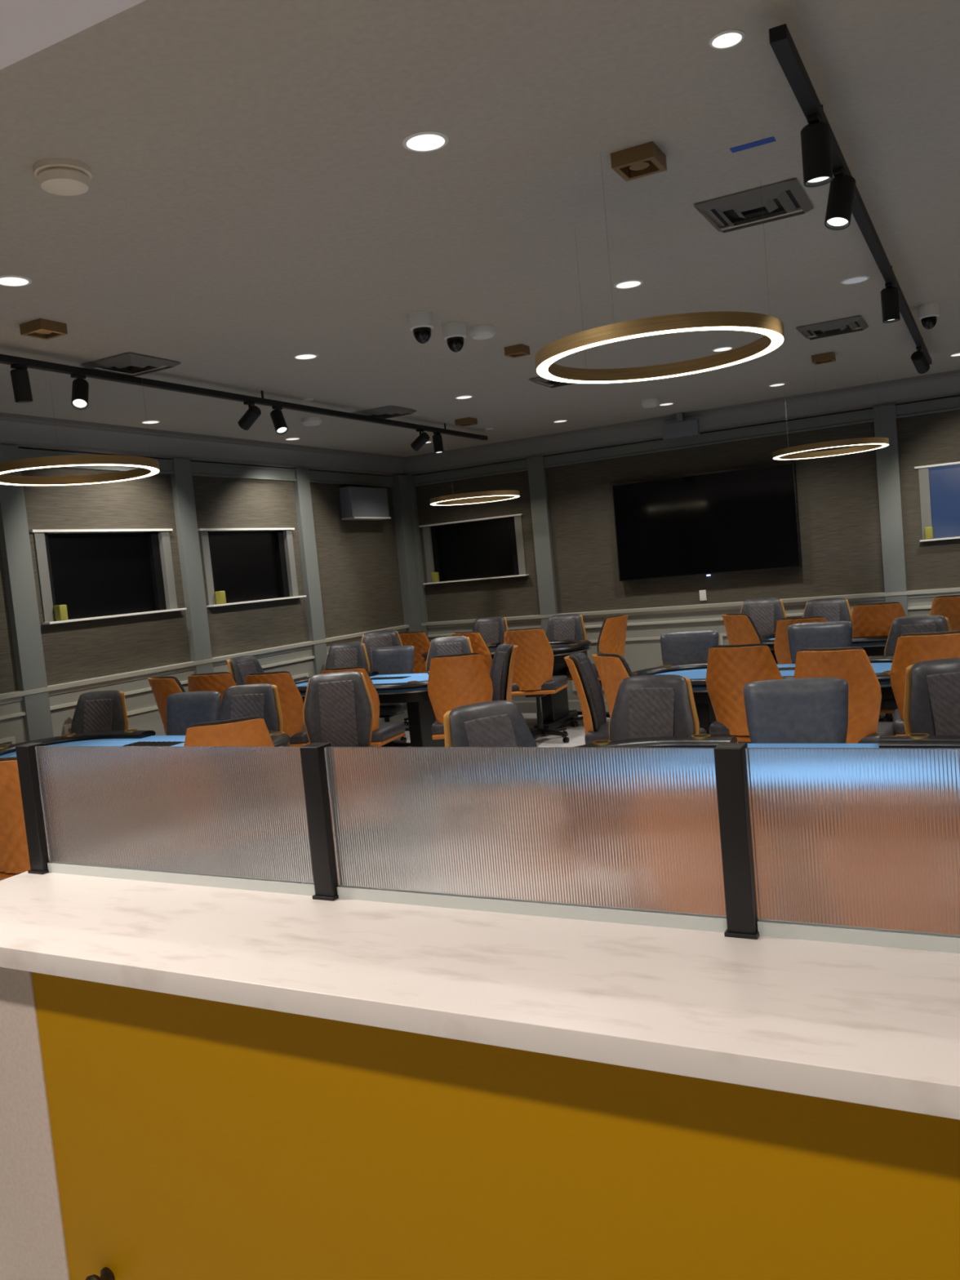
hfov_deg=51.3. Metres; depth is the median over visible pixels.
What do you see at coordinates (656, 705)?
chair
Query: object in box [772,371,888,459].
pendant
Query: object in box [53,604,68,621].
box
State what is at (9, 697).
chair rail
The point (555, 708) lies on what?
table
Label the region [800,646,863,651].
cushion
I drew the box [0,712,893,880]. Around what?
floor
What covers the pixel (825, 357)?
fitting
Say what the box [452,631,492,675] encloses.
chair
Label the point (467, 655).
cushion
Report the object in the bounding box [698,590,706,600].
wall plate
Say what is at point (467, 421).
fitting
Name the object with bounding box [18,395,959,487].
trim
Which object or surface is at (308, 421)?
ceiling sensor
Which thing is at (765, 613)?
cushion
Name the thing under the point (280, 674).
cushion
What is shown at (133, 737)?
table
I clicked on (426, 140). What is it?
recessed light
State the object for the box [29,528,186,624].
window
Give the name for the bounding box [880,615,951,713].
chair
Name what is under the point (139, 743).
tray
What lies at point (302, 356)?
recessed light
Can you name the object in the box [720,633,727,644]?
trim
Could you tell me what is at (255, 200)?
ceiling
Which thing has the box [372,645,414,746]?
chair
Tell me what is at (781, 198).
ceiling vent
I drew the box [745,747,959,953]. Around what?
glass screen
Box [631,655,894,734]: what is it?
table
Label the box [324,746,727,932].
glass screen
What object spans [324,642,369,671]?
chair
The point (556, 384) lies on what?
ceiling vent
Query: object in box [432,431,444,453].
track spotlight
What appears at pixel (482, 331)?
ceiling sensor
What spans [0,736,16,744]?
trim
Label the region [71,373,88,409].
track spotlight
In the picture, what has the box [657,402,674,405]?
recessed light
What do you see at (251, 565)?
window
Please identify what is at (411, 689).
table
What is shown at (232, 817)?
glass screen
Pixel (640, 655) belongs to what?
wainscoting
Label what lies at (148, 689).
trim rail
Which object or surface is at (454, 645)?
chair
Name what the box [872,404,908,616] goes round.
trim
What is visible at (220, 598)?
box
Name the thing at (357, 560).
wall
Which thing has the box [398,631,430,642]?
cushion
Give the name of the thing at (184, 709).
chair
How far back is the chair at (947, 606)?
8.00 m
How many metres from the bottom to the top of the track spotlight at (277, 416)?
0.200 m
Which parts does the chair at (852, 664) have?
seat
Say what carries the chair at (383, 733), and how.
on the floor
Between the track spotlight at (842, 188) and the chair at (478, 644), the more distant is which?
the chair at (478, 644)
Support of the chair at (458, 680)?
on the floor
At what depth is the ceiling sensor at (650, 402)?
8.88 m
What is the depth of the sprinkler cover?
7.40 m
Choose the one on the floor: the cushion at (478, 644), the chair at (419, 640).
the chair at (419, 640)
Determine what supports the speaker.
attached to the wall at (357, 560)
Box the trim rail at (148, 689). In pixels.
[0,605,931,719]
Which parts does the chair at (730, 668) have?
seat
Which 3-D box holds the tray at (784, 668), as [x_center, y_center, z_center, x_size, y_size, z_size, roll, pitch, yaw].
[2.148,0.204,7.075,0.400,0.006,0.150,-3,4,28]
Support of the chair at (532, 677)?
on the floor
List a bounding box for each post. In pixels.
[15,742,48,874]
[299,742,338,901]
[713,742,759,939]
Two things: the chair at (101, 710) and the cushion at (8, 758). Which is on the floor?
the chair at (101, 710)
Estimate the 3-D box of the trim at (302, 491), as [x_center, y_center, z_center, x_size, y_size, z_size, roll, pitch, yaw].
[-1.683,-0.383,10.111,0.055,2.690,0.200,-3,4,28]
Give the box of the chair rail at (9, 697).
[0,586,959,704]
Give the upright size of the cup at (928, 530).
0.115 m
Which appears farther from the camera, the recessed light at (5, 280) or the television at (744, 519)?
the television at (744, 519)
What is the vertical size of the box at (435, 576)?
0.115 m
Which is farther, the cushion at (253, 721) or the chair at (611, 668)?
the chair at (611, 668)
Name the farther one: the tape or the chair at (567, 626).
the chair at (567, 626)
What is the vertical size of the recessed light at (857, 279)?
0.005 m
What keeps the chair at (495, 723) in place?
on the floor
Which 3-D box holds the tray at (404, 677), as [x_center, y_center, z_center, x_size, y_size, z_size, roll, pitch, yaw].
[-0.830,0.342,8.989,0.400,0.006,0.150,-3,4,28]
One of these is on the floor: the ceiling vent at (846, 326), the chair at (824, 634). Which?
the chair at (824, 634)
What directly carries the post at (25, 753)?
on the countertop at (877, 1026)
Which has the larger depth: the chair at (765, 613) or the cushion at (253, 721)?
the chair at (765, 613)
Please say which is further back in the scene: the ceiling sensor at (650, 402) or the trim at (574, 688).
the trim at (574, 688)
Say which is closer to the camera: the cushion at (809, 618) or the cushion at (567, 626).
the cushion at (809, 618)
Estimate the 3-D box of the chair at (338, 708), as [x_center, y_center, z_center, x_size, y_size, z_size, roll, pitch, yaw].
[-0.918,0.760,6.534,0.589,1.055,0.610,-5,4,0]
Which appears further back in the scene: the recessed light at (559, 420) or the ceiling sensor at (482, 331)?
the recessed light at (559, 420)
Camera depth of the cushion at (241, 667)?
8.63 m
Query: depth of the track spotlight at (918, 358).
7.02 m
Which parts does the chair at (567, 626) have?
quilted panel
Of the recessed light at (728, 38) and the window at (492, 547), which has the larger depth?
the window at (492, 547)
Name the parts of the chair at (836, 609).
quilted panel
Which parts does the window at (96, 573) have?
head trim, pane, sill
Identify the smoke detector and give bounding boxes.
[33,158,92,195]
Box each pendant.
[0,360,159,485]
[429,435,519,505]
[534,152,784,383]
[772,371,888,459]
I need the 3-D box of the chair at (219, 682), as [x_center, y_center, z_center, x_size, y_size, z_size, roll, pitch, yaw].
[-2.041,0.758,8.104,0.589,1.045,0.610,-4,4,13]
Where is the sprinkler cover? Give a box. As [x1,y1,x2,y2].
[301,398,313,401]
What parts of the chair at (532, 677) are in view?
seat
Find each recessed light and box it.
[0,275,31,286]
[140,420,160,423]
[284,437,300,439]
[293,353,318,359]
[402,130,448,152]
[454,395,473,399]
[552,419,568,422]
[613,279,643,288]
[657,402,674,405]
[708,29,745,48]
[711,346,733,351]
[768,382,786,386]
[840,275,870,284]
[949,352,959,356]
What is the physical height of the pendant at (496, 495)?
0.651 m
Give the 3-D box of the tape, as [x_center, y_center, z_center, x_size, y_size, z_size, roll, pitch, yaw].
[0.944,-1.714,3.458,0.150,0.001,0.044,-3,4,28]
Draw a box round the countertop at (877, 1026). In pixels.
[0,871,959,1119]
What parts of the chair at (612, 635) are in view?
seat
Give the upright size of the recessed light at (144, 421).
0.005 m
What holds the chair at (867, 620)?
on the floor
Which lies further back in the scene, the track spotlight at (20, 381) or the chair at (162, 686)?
the chair at (162, 686)
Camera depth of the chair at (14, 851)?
4.75 m
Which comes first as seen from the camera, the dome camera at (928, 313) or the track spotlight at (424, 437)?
the dome camera at (928, 313)
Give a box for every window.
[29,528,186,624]
[198,528,306,607]
[418,513,528,584]
[914,461,959,542]
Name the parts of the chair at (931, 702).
quilted panel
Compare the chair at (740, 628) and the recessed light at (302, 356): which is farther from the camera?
the chair at (740, 628)
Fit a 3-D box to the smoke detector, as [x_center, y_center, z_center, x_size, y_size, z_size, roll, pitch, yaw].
[-1.317,-1.456,3.162,0.170,0.066,0.170,-3,4,28]
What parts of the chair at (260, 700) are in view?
quilted panel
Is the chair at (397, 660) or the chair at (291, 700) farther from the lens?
the chair at (397, 660)
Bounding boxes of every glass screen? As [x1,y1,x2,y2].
[35,746,315,895]
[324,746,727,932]
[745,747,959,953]
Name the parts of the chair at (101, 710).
quilted panel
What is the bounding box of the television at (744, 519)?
[611,462,802,581]
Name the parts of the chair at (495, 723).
quilted panel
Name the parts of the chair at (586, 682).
quilted panel, seat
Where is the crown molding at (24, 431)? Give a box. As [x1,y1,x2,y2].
[0,369,959,475]
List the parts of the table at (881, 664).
padded rail, edge trim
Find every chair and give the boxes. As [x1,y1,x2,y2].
[0,756,31,879]
[71,689,128,733]
[147,675,186,735]
[166,691,221,735]
[183,715,274,746]
[187,671,237,707]
[217,683,283,732]
[226,655,303,723]
[245,671,309,746]
[302,671,376,746]
[320,666,405,746]
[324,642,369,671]
[361,630,408,740]
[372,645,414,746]
[398,631,430,725]
[426,635,473,673]
[427,653,493,739]
[443,700,537,746]
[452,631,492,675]
[472,616,508,644]
[489,644,518,701]
[503,627,568,743]
[545,613,586,726]
[564,652,608,744]
[565,613,628,726]
[591,651,706,740]
[608,674,699,740]
[660,630,718,665]
[706,643,782,743]
[721,613,777,664]
[740,597,786,663]
[742,677,848,743]
[773,616,826,664]
[787,621,852,663]
[793,646,894,743]
[802,597,851,622]
[850,601,906,721]
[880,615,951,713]
[889,631,959,735]
[902,657,959,735]
[929,595,959,631]
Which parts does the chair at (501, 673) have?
quilted panel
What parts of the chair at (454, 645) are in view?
quilted panel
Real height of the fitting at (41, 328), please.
0.050 m
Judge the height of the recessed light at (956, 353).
0.005 m
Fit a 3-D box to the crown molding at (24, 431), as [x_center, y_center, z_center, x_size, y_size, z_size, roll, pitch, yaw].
[0.560,-1.619,4.026,9.820,0.200,12.348,-3,4,28]
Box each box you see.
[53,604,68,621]
[214,591,226,604]
[431,572,439,582]
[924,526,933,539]
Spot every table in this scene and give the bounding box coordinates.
[0,728,290,757]
[293,670,444,746]
[422,638,591,728]
[575,733,959,747]
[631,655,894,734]
[760,631,888,659]
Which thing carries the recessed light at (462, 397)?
in the ceiling
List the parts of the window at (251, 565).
pane, head trim, sill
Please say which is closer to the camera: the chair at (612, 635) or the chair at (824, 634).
the chair at (824, 634)
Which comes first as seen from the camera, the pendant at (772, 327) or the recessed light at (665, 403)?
the pendant at (772, 327)
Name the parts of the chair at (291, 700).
seat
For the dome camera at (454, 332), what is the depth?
5.54 m
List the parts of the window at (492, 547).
head trim, pane, sill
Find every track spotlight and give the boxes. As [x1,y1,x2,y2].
[9,364,33,403]
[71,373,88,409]
[238,401,261,430]
[270,405,288,434]
[410,429,429,451]
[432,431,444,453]
[800,112,833,186]
[824,166,855,230]
[880,281,900,323]
[911,346,929,373]
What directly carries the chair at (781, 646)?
on the floor
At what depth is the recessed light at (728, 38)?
2.72 m
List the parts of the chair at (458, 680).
seat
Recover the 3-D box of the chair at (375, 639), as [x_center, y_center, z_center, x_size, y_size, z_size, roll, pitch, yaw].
[-0.988,0.473,10.309,0.589,1.115,0.610,-5,4,-2]
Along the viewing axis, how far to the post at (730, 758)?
1.41 m
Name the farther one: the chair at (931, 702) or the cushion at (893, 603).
the cushion at (893, 603)
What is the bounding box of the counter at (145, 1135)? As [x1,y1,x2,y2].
[0,967,959,1279]
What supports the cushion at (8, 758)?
on the chair at (14, 851)
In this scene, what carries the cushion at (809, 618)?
on the chair at (781, 646)
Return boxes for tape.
[729,136,776,152]
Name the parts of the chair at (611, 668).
seat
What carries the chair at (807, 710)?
on the floor
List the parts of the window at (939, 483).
frame, head trim, sill, pane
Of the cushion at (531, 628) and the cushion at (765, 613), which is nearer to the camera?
the cushion at (531, 628)
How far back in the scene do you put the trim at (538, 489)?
10.96 m
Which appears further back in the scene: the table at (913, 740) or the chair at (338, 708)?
the chair at (338, 708)
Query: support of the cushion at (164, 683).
on the chair at (162, 686)
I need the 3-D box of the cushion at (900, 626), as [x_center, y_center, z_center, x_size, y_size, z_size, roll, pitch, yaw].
[3.113,0.104,7.054,0.442,0.540,0.188,-2,5,38]
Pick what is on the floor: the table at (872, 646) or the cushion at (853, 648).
the table at (872, 646)
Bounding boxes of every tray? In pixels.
[122,741,184,746]
[370,675,411,679]
[777,666,795,670]
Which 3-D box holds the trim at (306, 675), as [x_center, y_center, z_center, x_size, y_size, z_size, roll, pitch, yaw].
[-1.980,0.667,9.442,0.017,0.550,1.240,-3,4,28]
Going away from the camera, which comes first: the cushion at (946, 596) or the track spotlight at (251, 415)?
the track spotlight at (251, 415)
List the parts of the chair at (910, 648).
seat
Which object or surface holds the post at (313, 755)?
on the countertop at (877, 1026)
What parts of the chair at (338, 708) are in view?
quilted panel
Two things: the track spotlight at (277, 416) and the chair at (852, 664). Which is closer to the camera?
the chair at (852, 664)
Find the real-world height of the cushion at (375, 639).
0.540 m
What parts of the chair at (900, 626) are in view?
seat, quilted panel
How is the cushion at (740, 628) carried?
on the chair at (740, 628)
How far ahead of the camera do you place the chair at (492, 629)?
10.84 m
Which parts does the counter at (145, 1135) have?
panel, knob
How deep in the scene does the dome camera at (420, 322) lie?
5.26 m
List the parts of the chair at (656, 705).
quilted panel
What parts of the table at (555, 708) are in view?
padded rail, edge trim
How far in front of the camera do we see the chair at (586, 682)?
6.61 m
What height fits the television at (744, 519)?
1.034 m
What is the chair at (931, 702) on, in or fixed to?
on the floor
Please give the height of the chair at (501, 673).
1.032 m
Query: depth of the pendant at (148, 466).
5.63 m
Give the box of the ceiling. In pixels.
[0,0,959,457]
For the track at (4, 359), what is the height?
0.095 m
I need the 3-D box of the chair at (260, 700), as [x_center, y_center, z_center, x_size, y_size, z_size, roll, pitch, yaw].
[-1.471,0.832,6.178,0.589,1.060,0.610,-4,4,18]
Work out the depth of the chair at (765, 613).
9.49 m
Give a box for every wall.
[0,447,404,693]
[414,395,959,622]
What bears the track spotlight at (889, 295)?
hanging from the track at (781, 42)
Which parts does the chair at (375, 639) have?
quilted panel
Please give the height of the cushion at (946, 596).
0.540 m
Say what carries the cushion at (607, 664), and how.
on the chair at (611, 668)
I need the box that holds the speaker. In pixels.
[338,486,391,519]
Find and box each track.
[0,353,488,439]
[768,23,931,364]
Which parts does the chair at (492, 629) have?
quilted panel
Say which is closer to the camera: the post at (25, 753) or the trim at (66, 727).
the post at (25, 753)
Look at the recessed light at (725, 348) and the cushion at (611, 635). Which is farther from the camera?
the cushion at (611, 635)
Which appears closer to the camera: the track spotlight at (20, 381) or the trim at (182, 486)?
the track spotlight at (20, 381)
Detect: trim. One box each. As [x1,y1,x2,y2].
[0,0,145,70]
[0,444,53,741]
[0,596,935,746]
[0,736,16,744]
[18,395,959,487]
[62,705,158,734]
[168,457,213,673]
[291,467,327,675]
[292,672,308,679]
[390,475,428,638]
[526,455,558,633]
[571,636,660,690]
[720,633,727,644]
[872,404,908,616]
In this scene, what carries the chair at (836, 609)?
on the floor
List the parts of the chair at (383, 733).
seat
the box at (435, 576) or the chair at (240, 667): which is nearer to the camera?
the chair at (240, 667)
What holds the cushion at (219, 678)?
on the chair at (219, 682)
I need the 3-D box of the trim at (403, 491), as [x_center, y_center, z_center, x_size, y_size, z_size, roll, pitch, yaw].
[-0.783,-0.576,11.708,0.170,2.690,0.260,-3,4,28]
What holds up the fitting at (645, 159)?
attached to the ceiling
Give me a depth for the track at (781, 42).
3.31 m
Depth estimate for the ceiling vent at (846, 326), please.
6.49 m
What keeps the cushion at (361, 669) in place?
on the chair at (383, 733)
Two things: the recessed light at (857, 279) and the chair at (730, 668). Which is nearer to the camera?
the recessed light at (857, 279)
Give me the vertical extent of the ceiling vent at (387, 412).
0.030 m
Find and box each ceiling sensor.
[301,417,322,426]
[469,324,495,339]
[640,398,659,408]
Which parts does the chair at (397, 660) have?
seat, backrest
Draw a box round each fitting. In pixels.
[19,318,67,339]
[454,417,477,426]
[504,343,529,358]
[610,141,666,181]
[811,351,835,364]
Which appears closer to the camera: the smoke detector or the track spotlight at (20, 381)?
the smoke detector
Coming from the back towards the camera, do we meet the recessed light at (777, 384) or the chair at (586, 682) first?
the recessed light at (777, 384)
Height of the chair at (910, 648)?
1.087 m
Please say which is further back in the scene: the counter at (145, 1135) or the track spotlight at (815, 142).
the track spotlight at (815, 142)
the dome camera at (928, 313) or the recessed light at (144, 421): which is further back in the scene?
the recessed light at (144, 421)
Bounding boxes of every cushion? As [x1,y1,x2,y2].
[0,756,17,761]
[151,675,186,692]
[189,715,261,727]
[191,671,237,685]
[230,655,264,685]
[248,671,293,679]
[324,666,373,684]
[362,630,400,671]
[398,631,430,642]
[432,653,479,657]
[454,631,492,658]
[506,627,542,631]
[545,613,584,641]
[596,613,624,652]
[596,651,633,676]
[711,643,768,648]
[725,613,762,643]
[741,597,784,631]
[779,616,824,620]
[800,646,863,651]
[855,601,900,605]
[885,615,948,655]
[900,631,959,636]
[934,595,959,598]
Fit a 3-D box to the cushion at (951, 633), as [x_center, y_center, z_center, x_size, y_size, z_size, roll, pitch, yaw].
[2.545,0.219,5.570,0.442,0.540,0.188,-4,4,23]
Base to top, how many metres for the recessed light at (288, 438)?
0.005 m
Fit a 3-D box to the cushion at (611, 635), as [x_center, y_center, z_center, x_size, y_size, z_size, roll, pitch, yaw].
[1.334,0.025,9.853,0.188,0.540,0.442,-2,5,40]
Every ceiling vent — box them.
[80,353,180,376]
[353,405,417,418]
[528,377,577,387]
[693,179,813,232]
[795,315,868,339]
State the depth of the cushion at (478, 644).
9.57 m
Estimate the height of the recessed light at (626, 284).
0.005 m
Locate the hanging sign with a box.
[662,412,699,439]
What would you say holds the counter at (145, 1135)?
on the floor
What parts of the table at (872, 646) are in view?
padded rail, edge trim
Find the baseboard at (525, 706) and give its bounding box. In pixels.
[378,698,608,722]
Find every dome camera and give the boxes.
[408,310,433,343]
[441,320,466,352]
[917,302,939,329]
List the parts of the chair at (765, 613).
quilted panel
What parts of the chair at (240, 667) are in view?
quilted panel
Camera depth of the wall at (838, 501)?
10.11 m
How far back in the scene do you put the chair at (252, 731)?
4.83 m
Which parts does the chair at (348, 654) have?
quilted panel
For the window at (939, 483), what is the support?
in the wall at (838, 501)
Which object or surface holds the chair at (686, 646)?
on the floor
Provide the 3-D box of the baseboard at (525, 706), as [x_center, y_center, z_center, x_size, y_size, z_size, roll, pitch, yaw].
[0.819,1.222,4.224,9.820,0.140,12.348,-3,4,28]
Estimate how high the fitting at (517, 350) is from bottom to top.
0.050 m
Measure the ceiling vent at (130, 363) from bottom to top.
0.030 m
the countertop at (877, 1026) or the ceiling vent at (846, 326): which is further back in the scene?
the ceiling vent at (846, 326)
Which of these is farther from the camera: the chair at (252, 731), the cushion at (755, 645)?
the cushion at (755, 645)
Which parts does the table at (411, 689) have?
padded rail, edge trim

